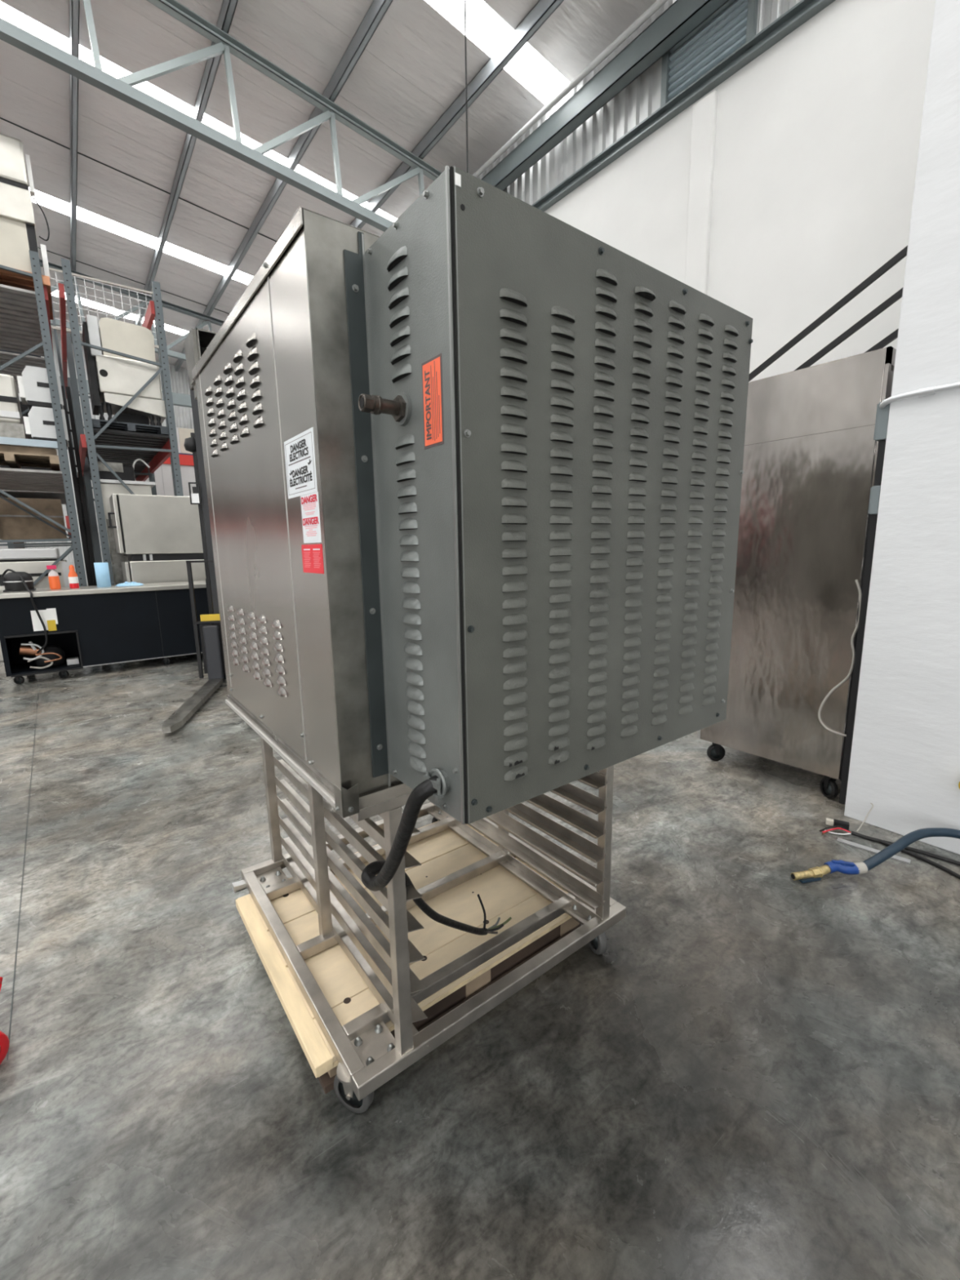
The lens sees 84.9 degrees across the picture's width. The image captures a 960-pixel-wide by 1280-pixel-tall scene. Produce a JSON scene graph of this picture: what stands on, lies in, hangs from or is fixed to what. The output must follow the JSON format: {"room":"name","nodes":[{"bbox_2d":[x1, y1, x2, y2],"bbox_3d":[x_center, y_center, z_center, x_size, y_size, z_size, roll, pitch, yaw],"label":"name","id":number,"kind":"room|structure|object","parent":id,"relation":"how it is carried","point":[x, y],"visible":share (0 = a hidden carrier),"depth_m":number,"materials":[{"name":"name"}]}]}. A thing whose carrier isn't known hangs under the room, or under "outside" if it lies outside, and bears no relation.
{"room":"warehouse","nodes":[
{"label":"warehouse","id":0,"kind":"room"},
{"bbox_2d":[0,539,8,548],"bbox_3d":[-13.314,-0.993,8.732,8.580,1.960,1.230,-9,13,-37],"label":"tall cabinet","id":1,"kind":"object","parent":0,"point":[1,547],"visible":0.02,"depth_m":10.67,"materials":[{"name":"red"}]},
{"bbox_2d":[13,542,25,548],"bbox_3d":[-18.114,-2.397,13.002,10.400,3.400,0.060,-9,13,-37],"label":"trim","id":2,"kind":"structure","parent":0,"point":[13,542],"depth_m":16.02,"materials":[{"name":"grey metal"}]},
{"bbox_2d":[17,331,194,586],"bbox_3d":[-15.351,-5.735,14.668,17.567,9.300,0.040,-9,13,-37],"label":"wall","id":3,"kind":"structure","parent":0,"point":[180,382],"depth_m":17.06,"materials":[{"name":"white ceramic"}]},
{"bbox_2d":[0,0,656,368],"bbox_3d":[-6.381,-7.435,2.359,17.500,2.054,30.000,-9,13,-37],"label":"ceiling","id":4,"kind":"structure","parent":0,"point":[411,69],"depth_m":7.78,"materials":[{"name":"metal"}]},
{"bbox_2d":[69,0,79,343],"bbox_3d":[-3.533,-7.353,4.587,0.075,0.180,30.000,-9,13,-37],"label":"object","id":5,"kind":"structure","parent":4,"relation":"attached to","point":[74,5],"depth_m":8.02,"materials":[{"name":"silver metal"}]},
{"bbox_2d":[51,289,189,335],"bbox_3d":[-13.519,-8.941,11.539,17.500,2.042,0.450,-9,13,-37],"label":"window","id":6,"kind":"structure","parent":4,"relation":"attached to","point":[172,329],"depth_m":14.33,"materials":[{"name":"white"}]},
{"bbox_2d":[39,258,224,360],"bbox_3d":[-10.023,-7.856,11.592,11.863,2.559,0.120,-9,13,-37],"label":"roof truss","id":7,"kind":"object","parent":4,"relation":"attached to","point":[208,319],"visible":0.19,"depth_m":12.89,"materials":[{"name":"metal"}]},
{"bbox_2d":[471,0,668,177],"bbox_3d":[0.328,-7.113,7.627,0.070,0.070,30.000,-9,13,-37],"label":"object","id":8,"kind":"object","parent":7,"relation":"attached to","point":[657,4],"visible":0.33,"depth_m":6.47,"materials":[{"name":"white metal"}]},
{"bbox_2d":[28,186,253,284],"bbox_3d":[-10.801,-8.370,8.043,17.500,2.042,0.480,-9,13,-37],"label":"window","id":9,"kind":"structure","parent":4,"relation":"attached to","point":[43,199],"depth_m":10.85,"materials":[{"name":"white"}]},
{"bbox_2d":[134,0,238,325],"bbox_3d":[-2.396,-7.361,5.469,0.075,0.180,30.000,-9,13,-37],"label":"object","id":10,"kind":"structure","parent":4,"relation":"attached to","point":[227,11],"depth_m":8.29,"materials":[{"name":"silver metal"}]},
{"bbox_2d":[0,0,396,222],"bbox_3d":[-8.281,-7.840,4.801,17.500,2.042,0.400,-9,13,-37],"label":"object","id":11,"kind":"structure","parent":4,"relation":"attached to","point":[7,13],"depth_m":7.46,"materials":[{"name":"white"}]},
{"bbox_2d":[0,0,441,231],"bbox_3d":[-4.971,-6.794,5.093,11.863,2.559,0.120,-9,13,-37],"label":"roof truss","id":12,"kind":"object","parent":4,"relation":"attached to","point":[122,88],"visible":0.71,"depth_m":6.53,"materials":[{"name":"metal"}]},
{"bbox_2d":[174,0,392,371],"bbox_3d":[-1.331,-7.369,6.296,0.075,0.180,30.000,-9,13,-37],"label":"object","id":13,"kind":"structure","parent":4,"relation":"attached to","point":[378,9],"depth_m":7.94,"materials":[{"name":"silver metal"}]},
{"bbox_2d":[349,0,564,229],"bbox_3d":[-0.201,-7.377,7.173,0.075,0.180,30.000,-9,13,-37],"label":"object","id":14,"kind":"structure","parent":4,"relation":"attached to","point":[542,10],"depth_m":6.90,"materials":[{"name":"silver metal"}]},
{"bbox_2d":[464,0,468,173],"bbox_3d":[-0.113,-4.922,3.811,0.032,4.368,0.012,-9,13,-37],"label":"hanging wire","id":15,"kind":"object","parent":4,"relation":"hanging from","point":[464,0],"visible":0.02,"depth_m":3.94,"materials":[{"name":"black metal"}]},
{"bbox_2d":[424,0,569,105],"bbox_3d":[-5.879,-7.335,1.712,17.500,2.042,0.450,-9,13,-37],"label":"skylight","id":16,"kind":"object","parent":4,"relation":"attached to","point":[485,28],"depth_m":6.48,"materials":[{"name":"white"}]},
{"bbox_2d":[0,653,959,1279],"bbox_3d":[-6.162,0.790,3.874,17.700,0.100,30.000,-9,13,-37],"label":"floor","id":17,"kind":"structure","parent":0,"point":[756,1076],"depth_m":1.35,"materials":[{"name":"concrete"}]},
{"bbox_2d":[0,977,8,1064],"bbox_3d":[-1.482,1.041,1.256,0.538,0.159,0.242,-9,13,-37],"label":"jack","id":18,"kind":"object","parent":17,"relation":"on","point":[4,1040],"visible":1,"depth_m":1.35,"materials":[{"name":"red metal"}]},
{"bbox_2d":[6,686,39,1060],"bbox_3d":[-2.868,0.772,3.367,0.134,0.001,5.200,-9,13,-37],"label":"trim","id":19,"kind":"structure","parent":17,"relation":"on","point":[38,686],"depth_m":1.90,"materials":[{"name":"grey metal"}]},
{"bbox_2d":[0,547,73,661],"bbox_3d":[-5.899,-0.515,6.982,0.900,1.380,0.920,-9,13,-37],"label":"oven unit","id":20,"kind":"object","parent":17,"relation":"on","point":[34,562],"depth_m":6.59,"materials":[{"name":"silver metal"}]},
{"bbox_2d":[0,249,87,586],"bbox_3d":[-7.240,-2.483,8.420,1.122,4.800,5.471,-9,13,-37],"label":"storage rack","id":21,"kind":"object","parent":17,"relation":"on","point":[25,329],"visible":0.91,"depth_m":6.73,"materials":[{"name":"metal"}]},
{"bbox_2d":[0,349,40,356],"bbox_3d":[-7.992,-4.901,8.897,0.850,0.580,2.050,-9,13,-37],"label":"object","id":22,"kind":"object","parent":21,"relation":"on","point":[0,349],"visible":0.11,"depth_m":8.24,"materials":[{"name":"blue"}]},
{"bbox_2d":[0,268,53,319],"bbox_3d":[-5.942,-4.305,6.418,1.100,0.100,1.180,-9,13,-37],"label":"pallet","id":23,"kind":"object","parent":21,"relation":"on","point":[6,277],"visible":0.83,"depth_m":6.33,"materials":[{"name":"brown wood"}]},
{"bbox_2d":[0,133,50,280],"bbox_3d":[-5.896,-5.046,6.224,1.218,1.405,0.950,-9,13,-37],"label":"oven","id":24,"kind":"object","parent":23,"relation":"on","point":[18,235],"visible":0.92,"depth_m":6.08,"materials":[{"name":"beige metal"}]},
{"bbox_2d":[0,400,54,470],"bbox_3d":[-7.894,-3.227,9.100,0.850,1.350,1.880,-9,13,-37],"label":"machinery","id":25,"kind":"object","parent":21,"relation":"on","point":[23,407],"visible":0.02,"depth_m":8.38,"materials":[{"name":"black metal"}]},
{"bbox_2d":[0,436,57,448],"bbox_3d":[-5.631,-2.375,6.273,0.920,0.080,0.060,-9,13,-37],"label":"shelf","id":26,"kind":"object","parent":21,"relation":"attached to","point":[3,440],"visible":0.89,"depth_m":6.36,"materials":[{"name":"blue"}]},
{"bbox_2d":[0,451,60,471],"bbox_3d":[-5.975,-2.266,6.726,0.930,0.100,1.180,-9,13,-37],"label":"pallet","id":27,"kind":"object","parent":21,"relation":"on","point":[14,460],"visible":0.93,"depth_m":6.59,"materials":[{"name":"beige wood"}]},
{"bbox_2d":[0,444,57,455],"bbox_3d":[-5.942,-2.357,6.673,0.900,0.085,0.880,-9,13,-37],"label":"load","id":28,"kind":"object","parent":27,"relation":"on","point":[2,447],"visible":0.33,"depth_m":6.43},
{"bbox_2d":[0,373,27,446],"bbox_3d":[-5.957,-2.773,6.375,0.620,0.800,0.620,-9,13,-37],"label":"machine","id":29,"kind":"object","parent":28,"relation":"on","point":[11,425],"visible":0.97,"depth_m":6.28,"materials":[{"name":"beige metal"}]},
{"bbox_2d":[0,497,66,539],"bbox_3d":[-7.938,-2.104,9.357,0.840,0.650,2.110,-9,13,-37],"label":"box","id":30,"kind":"object","parent":21,"relation":"in","point":[15,523],"visible":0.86,"depth_m":8.54,"materials":[{"name":"brown cardboard"}]},
{"bbox_2d":[22,405,69,449],"bbox_3d":[-5.506,-2.686,6.672,0.410,0.410,0.508,-9,13,-37],"label":"appliance","id":31,"kind":"object","parent":21,"relation":"on","point":[39,424],"visible":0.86,"depth_m":6.46,"materials":[{"name":"metal"}]},
{"bbox_2d":[16,365,63,410],"bbox_3d":[-5.513,-3.119,6.595,0.410,0.450,0.508,-9,13,-37],"label":"appliance","id":32,"kind":"object","parent":31,"relation":"on","point":[33,384],"visible":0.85,"depth_m":6.39,"materials":[{"name":"metal"}]},
{"bbox_2d":[61,386,97,586],"bbox_3d":[-5.819,-1.772,7.706,0.120,3.600,0.240,-9,13,-37],"label":"post","id":33,"kind":"object","parent":17,"relation":"on","point":[78,485],"visible":0.75,"depth_m":7.56,"materials":[{"name":"black metal"}]},
{"bbox_2d":[0,580,209,684],"bbox_3d":[-3.769,-0.205,6.316,3.050,0.930,0.735,-9,13,-37],"label":"workbench","id":34,"kind":"object","parent":17,"relation":"on","point":[96,626],"depth_m":5.72,"materials":[{"name":"black metal"}]},
{"bbox_2d":[0,571,35,591],"bbox_3d":[-4.812,-0.610,5.461,0.270,0.200,0.248,-9,13,-37],"label":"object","id":35,"kind":"object","parent":34,"relation":"on","point":[11,581],"visible":0.96,"depth_m":5.38,"materials":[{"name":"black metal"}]},
{"bbox_2d":[0,568,48,653],"bbox_3d":[-4.704,-0.299,5.410,0.590,0.858,0.094,4,11,25],"label":"lead","id":36,"kind":"object","parent":34,"relation":"on","point":[6,570],"visible":0.98,"depth_m":5.35,"materials":[{"name":"black rubber"}]},
{"bbox_2d":[30,608,57,631],"bbox_3d":[-4.443,-0.203,5.362,0.200,0.230,0.006,-9,13,-37],"label":"papers","id":37,"kind":"object","parent":34,"relation":"attached to","point":[49,616],"visible":1,"depth_m":5.37,"materials":[{"name":"white paper"}]},
{"bbox_2d":[46,564,61,589],"bbox_3d":[-4.575,-0.673,5.635,0.095,0.255,0.095,-9,13,-37],"label":"spray bottle","id":38,"kind":"object","parent":34,"relation":"on","point":[53,576],"visible":1,"depth_m":5.61,"materials":[{"name":"orange plastic"}]},
{"bbox_2d":[68,564,79,588],"bbox_3d":[-4.444,-0.693,5.734,0.084,0.255,0.084,-9,13,-37],"label":"sauce bottle","id":39,"kind":"object","parent":34,"relation":"on","point":[73,575],"visible":1,"depth_m":5.71,"materials":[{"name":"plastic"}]},
{"bbox_2d":[93,562,111,586],"bbox_3d":[-4.234,-0.732,5.891,0.130,0.270,0.130,-9,13,-37],"label":"paper roll","id":40,"kind":"object","parent":34,"relation":"on","point":[101,569],"visible":0.91,"depth_m":5.84,"materials":[{"name":"blue paper"}]},
{"bbox_2d":[0,580,206,599],"bbox_3d":[-3.776,-0.638,6.239,3.050,0.050,0.735,-9,13,-37],"label":"countertop","id":41,"kind":"structure","parent":34,"relation":"on","point":[46,592],"depth_m":5.67,"materials":[{"name":"white laminate"}]},
{"bbox_2d":[115,581,143,586],"bbox_3d":[-4.035,-0.651,6.045,0.270,0.046,0.140,-9,13,-37],"label":"cleaning cloth","id":42,"kind":"object","parent":34,"relation":"on","point":[126,584],"visible":1,"depth_m":6.01,"materials":[{"name":"blue fabric"}]},
{"bbox_2d":[42,266,175,496],"bbox_3d":[-6.383,-3.221,9.439,1.550,5.870,0.050,-9,13,-37],"label":"mesh panel","id":43,"kind":"object","parent":17,"relation":"on","point":[54,326],"visible":0.37,"depth_m":8.93,"materials":[{"name":"silver metal"}]},
{"bbox_2d":[57,257,183,585],"bbox_3d":[-6.271,-2.629,9.150,1.082,4.800,5.471,-9,13,-37],"label":"storage rack","id":44,"kind":"object","parent":17,"relation":"on","point":[103,445],"visible":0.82,"depth_m":7.12,"materials":[{"name":"metal"}]},
{"bbox_2d":[91,418,168,435],"bbox_3d":[-4.952,-2.904,7.391,0.860,0.100,1.020,-9,13,-37],"label":"pallet","id":45,"kind":"object","parent":44,"relation":"on","point":[96,424],"visible":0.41,"depth_m":7.11,"materials":[{"name":"black plastic"}]},
{"bbox_2d":[82,314,165,426],"bbox_3d":[-4.886,-3.581,7.220,0.800,1.280,0.715,-9,13,-37],"label":"machine","id":46,"kind":"object","parent":45,"relation":"on","point":[113,380],"visible":0.82,"depth_m":6.94,"materials":[{"name":"beige metal"}]},
{"bbox_2d":[99,479,155,584],"bbox_3d":[-4.928,-1.070,7.499,0.670,2.260,0.650,-9,13,-37],"label":"machine","id":47,"kind":"object","parent":17,"relation":"on","point":[108,487],"visible":0.26,"depth_m":7.09,"materials":[{"name":"silver metal"}]},
{"bbox_2d":[97,458,150,480],"bbox_3d":[-5.010,-2.376,7.381,0.649,0.351,0.340,-9,13,-37],"label":"oven","id":48,"kind":"object","parent":47,"relation":"on","point":[126,473],"visible":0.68,"depth_m":7.21,"materials":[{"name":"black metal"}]},
{"bbox_2d":[107,493,205,583],"bbox_3d":[-4.141,-0.868,7.013,1.250,2.005,0.680,-9,13,-37],"label":"oven unit","id":49,"kind":"object","parent":17,"relation":"on","point":[157,535],"visible":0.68,"depth_m":6.61,"materials":[{"name":"silver metal"}]},
{"bbox_2d":[145,453,195,496],"bbox_3d":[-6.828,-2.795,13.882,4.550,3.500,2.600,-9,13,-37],"label":"box","id":50,"kind":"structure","parent":17,"relation":"on","point":[163,474],"depth_m":11.99,"materials":[{"name":"white cardboard"}]},
{"bbox_2d":[175,426,194,455],"bbox_3d":[-6.823,-4.634,12.563,0.880,0.660,0.600,-9,13,-37],"label":"box","id":51,"kind":"object","parent":50,"relation":"on","point":[182,433],"visible":0.2,"depth_m":12.15,"materials":[{"name":"cardboard"}]},
{"bbox_2d":[161,378,248,733],"bbox_3d":[-2.260,-1.057,4.697,0.900,3.120,2.424,-3,10,-14],"label":"jack","id":52,"kind":"object","parent":17,"relation":"on","point":[211,634],"visible":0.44,"depth_m":5.02,"materials":[{"name":"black metal"}]},
{"bbox_2d":[188,482,201,504],"bbox_3d":[-2.674,-1.375,4.925,0.090,0.200,0.015,-3,10,-14],"label":"label","id":53,"kind":"object","parent":52,"relation":"attached to","point":[195,497],"depth_m":4.92,"materials":[{"name":"metal"}]},
{"bbox_2d":[235,820,580,1093],"bbox_3d":[-0.235,0.952,1.813,0.947,0.099,0.815,-9,13,-37],"label":"wooden pallet","id":54,"kind":"object","parent":17,"relation":"on","point":[504,895],"visible":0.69,"depth_m":1.65,"materials":[{"name":"beige wood"}]},
{"bbox_2d":[231,737,626,1113],"bbox_3d":[-0.223,0.616,1.767,0.977,0.777,1.022,-9,13,-37],"label":"rack","id":55,"kind":"object","parent":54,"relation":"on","point":[368,1055],"visible":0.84,"depth_m":1.57,"materials":[{"name":"silver metal"}]},
{"bbox_2d":[183,165,752,935],"bbox_3d":[-0.139,-0.071,1.699,1.108,1.850,1.519,-9,13,-37],"label":"oven","id":56,"kind":"object","parent":55,"relation":"on","point":[473,464],"visible":1,"depth_m":0.99,"materials":[{"name":"silver metal"}]},
{"bbox_2d":[183,328,217,399],"bbox_3d":[-0.716,-0.949,1.925,0.614,0.180,0.238,-9,13,-37],"label":"hood","id":57,"kind":"object","parent":56,"relation":"attached to","point":[197,341],"depth_m":1.72,"materials":[{"name":"silver metal"}]},
{"bbox_2d":[288,456,310,488],"bbox_3d":[-0.352,-0.324,1.028,0.001,0.051,0.125,-9,13,-37],"label":"print","id":58,"kind":"object","parent":56,"relation":"attached to","point":[299,466],"depth_m":1.03,"materials":[{"name":"grey paper"}]},
{"bbox_2d":[302,502,317,536],"bbox_3d":[-0.327,-0.231,1.013,0.001,0.061,0.077,-9,13,-37],"label":"print","id":59,"kind":"object","parent":56,"relation":"on","point":[309,508],"depth_m":1.01,"materials":[{"name":"pink"}]},
{"bbox_2d":[303,548,320,568],"bbox_3d":[-0.330,-0.160,1.030,0.001,0.036,0.090,-9,13,-37],"label":"print","id":60,"kind":"object","parent":56,"relation":"attached to","point":[312,557],"depth_m":1.03,"materials":[{"name":"pink"}]},
{"bbox_2d":[431,364,439,440],"bbox_3d":[-0.069,-0.372,0.817,0.001,0.116,0.021,-9,13,-37],"label":"print","id":61,"kind":"object","parent":56,"relation":"attached to","point":[435,368],"depth_m":0.82,"materials":[{"name":"orange"}]},
{"bbox_2d":[697,346,896,798],"bbox_3d":[1.865,-0.312,2.964,0.830,2.118,0.806,-9,13,-37],"label":"cabinet","id":62,"kind":"object","parent":17,"relation":"on","point":[811,450],"visible":0.78,"depth_m":2.62,"materials":[{"name":"silver metal"}]},
{"bbox_2d":[748,245,907,382],"bbox_3d":[2.073,-1.579,4.940,0.060,3.917,5.354,-9,13,-37],"label":"stair railing","id":63,"kind":"object","parent":17,"relation":"on","point":[902,254],"visible":0.02,"depth_m":3.88,"materials":[{"name":"black metal"}]},
{"bbox_2d":[826,817,848,830],"bbox_3d":[1.648,0.847,2.421,0.087,0.026,0.028,5,12,32],"label":"connector","id":64,"kind":"object","parent":17,"relation":"on","point":[831,822],"visible":0.86,"depth_m":2.41,"materials":[{"name":"black plastic"}]},
{"bbox_2d":[856,802,873,831],"bbox_3d":[1.734,0.799,2.364,0.114,0.112,0.014,-7,12,-31],"label":"cable tie","id":65,"kind":"object","parent":17,"relation":"on","point":[860,827],"visible":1,"depth_m":2.37,"materials":[{"name":"grey plastic"}]},
{"bbox_2d":[836,837,911,863],"bbox_3d":[1.666,0.893,2.229,0.251,0.005,0.028,8,14,43],"label":"metal strip","id":66,"kind":"object","parent":17,"relation":"on","point":[840,840],"visible":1,"depth_m":2.24,"materials":[{"name":"silver metal"}]},
{"bbox_2d":[790,827,959,883],"bbox_3d":[2.037,0.898,1.783,1.655,0.139,0.543,6,12,34],"label":"air hose","id":67,"kind":"object","parent":17,"relation":"on","point":[812,874],"visible":1,"depth_m":2.06,"materials":[{"name":"blue rubber"}]},
{"bbox_2d":[819,825,959,866],"bbox_3d":[2.014,0.932,1.912,0.163,0.028,1.334,-9,13,-39],"label":"cable","id":68,"kind":"object","parent":17,"relation":"on","point":[837,827],"visible":0.94,"depth_m":2.28,"materials":[{"name":"black rubber"}]},
{"bbox_2d":[879,840,959,879],"bbox_3d":[1.903,0.942,1.896,0.057,0.017,0.868,-5,11,-21],"label":"cable","id":69,"kind":"object","parent":17,"relation":"on","point":[912,854],"visible":0.86,"depth_m":2.14,"materials":[{"name":"black rubber"}]},
{"bbox_2d":[477,0,801,204],"bbox_3d":[0.624,-6.939,7.876,0.035,1.200,29.984,-9,13,-37],"label":"wall","id":70,"kind":"structure","parent":0,"point":[639,100],"depth_m":6.71,"materials":[{"name":"grey metal"}]},
{"bbox_2d":[667,0,747,100],"bbox_3d":[2.437,-6.363,5.590,0.106,0.800,0.950,-9,13,-37],"label":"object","id":71,"kind":"structure","parent":70,"relation":"in","point":[724,31],"depth_m":5.56,"materials":[{"name":"grey metal"}]},
{"bbox_2d":[660,0,758,112],"bbox_3d":[2.423,-6.359,5.573,0.130,0.800,1.040,-9,13,-37],"label":"trim","id":72,"kind":"structure","parent":70,"relation":"attached to","point":[753,5],"depth_m":5.87,"materials":[{"name":"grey metal"}]},
{"bbox_2d":[543,0,935,382],"bbox_3d":[0.703,-3.290,8.544,0.260,6.080,30.000,-9,13,-37],"label":"wall","id":73,"kind":"structure","parent":0,"point":[781,189],"depth_m":5.10,"materials":[{"name":"white paint"}]},
{"bbox_2d":[531,0,835,211],"bbox_3d":[0.640,-6.306,8.002,0.290,0.130,30.000,-9,13,-37],"label":"steel beam","id":74,"kind":"structure","parent":73,"relation":"attached to","point":[803,11],"depth_m":5.67,"materials":[{"name":"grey metal"}]},
{"bbox_2d":[844,0,959,854],"bbox_3d":[2.770,-2.417,1.048,0.642,6.900,2.720,-9,13,-37],"label":"wall pillar","id":75,"kind":"structure","parent":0,"point":[904,762],"depth_m":2.16,"materials":[{"name":"white paint"}]},
{"bbox_2d":[839,515,877,804],"bbox_3d":[1.756,0.119,2.430,0.045,1.358,0.029,-9,13,-37],"label":"trunking","id":76,"kind":"object","parent":75,"relation":"attached to","point":[873,523],"visible":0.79,"depth_m":2.41,"materials":[{"name":"black metal"}]},
{"bbox_2d":[868,485,880,515],"bbox_3d":[1.746,-0.614,2.308,0.080,0.120,0.037,-9,13,-37],"label":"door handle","id":77,"kind":"object","parent":75,"relation":"attached to","point":[875,490],"visible":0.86,"depth_m":2.28,"materials":[{"name":"grey metal"}]},
{"bbox_2d":[873,440,885,485],"bbox_3d":[1.742,-0.765,2.275,0.050,0.183,0.029,-9,13,-37],"label":"trunking","id":78,"kind":"object","parent":75,"relation":"attached to","point":[882,444],"visible":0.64,"depth_m":2.26,"materials":[{"name":"black metal"}]},
{"bbox_2d":[873,399,889,441],"bbox_3d":[1.738,-0.940,2.255,0.080,0.162,0.047,-9,13,-37],"label":"junction box","id":79,"kind":"object","parent":75,"relation":"attached to","point":[882,414],"visible":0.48,"depth_m":2.23,"materials":[{"name":"grey"}]},
{"bbox_2d":[879,382,959,408],"bbox_3d":[2.513,-0.830,1.165,0.072,0.050,2.711,-9,13,-37],"label":"conduit","id":80,"kind":"object","parent":75,"relation":"attached to","point":[933,389],"visible":1,"depth_m":2.09,"materials":[{"name":"white plastic"}]},
{"bbox_3d":[-13.301,-2.828,-2.267,0.100,9.400,30.000,-9,13,-37],"label":"wall","id":81,"kind":"structure","parent":0,"visible":0},
{"bbox_2d":[59,376,191,407],"bbox_3d":[-14.664,-7.062,13.350,17.400,0.350,0.200,-9,13,-37],"label":"cross beam","id":82,"kind":"structure","parent":81,"relation":"attached to","point":[179,399],"depth_m":16.97,"materials":[{"name":"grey metal"}]},
{"bbox_3d":[2.880,-1.954,-8.766,17.600,9.400,0.100,-9,13,-37],"label":"wall","id":83,"kind":"structure","parent":0,"visible":0},
{"bbox_2d":[481,0,728,190],"bbox_3d":[0.442,-6.943,7.744,0.160,0.260,30.000,-9,13,-37],"label":"girder","id":84,"kind":"object","parent":83,"relation":"attached to","point":[682,17],"visible":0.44,"depth_m":6.28,"materials":[{"name":"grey metal"}]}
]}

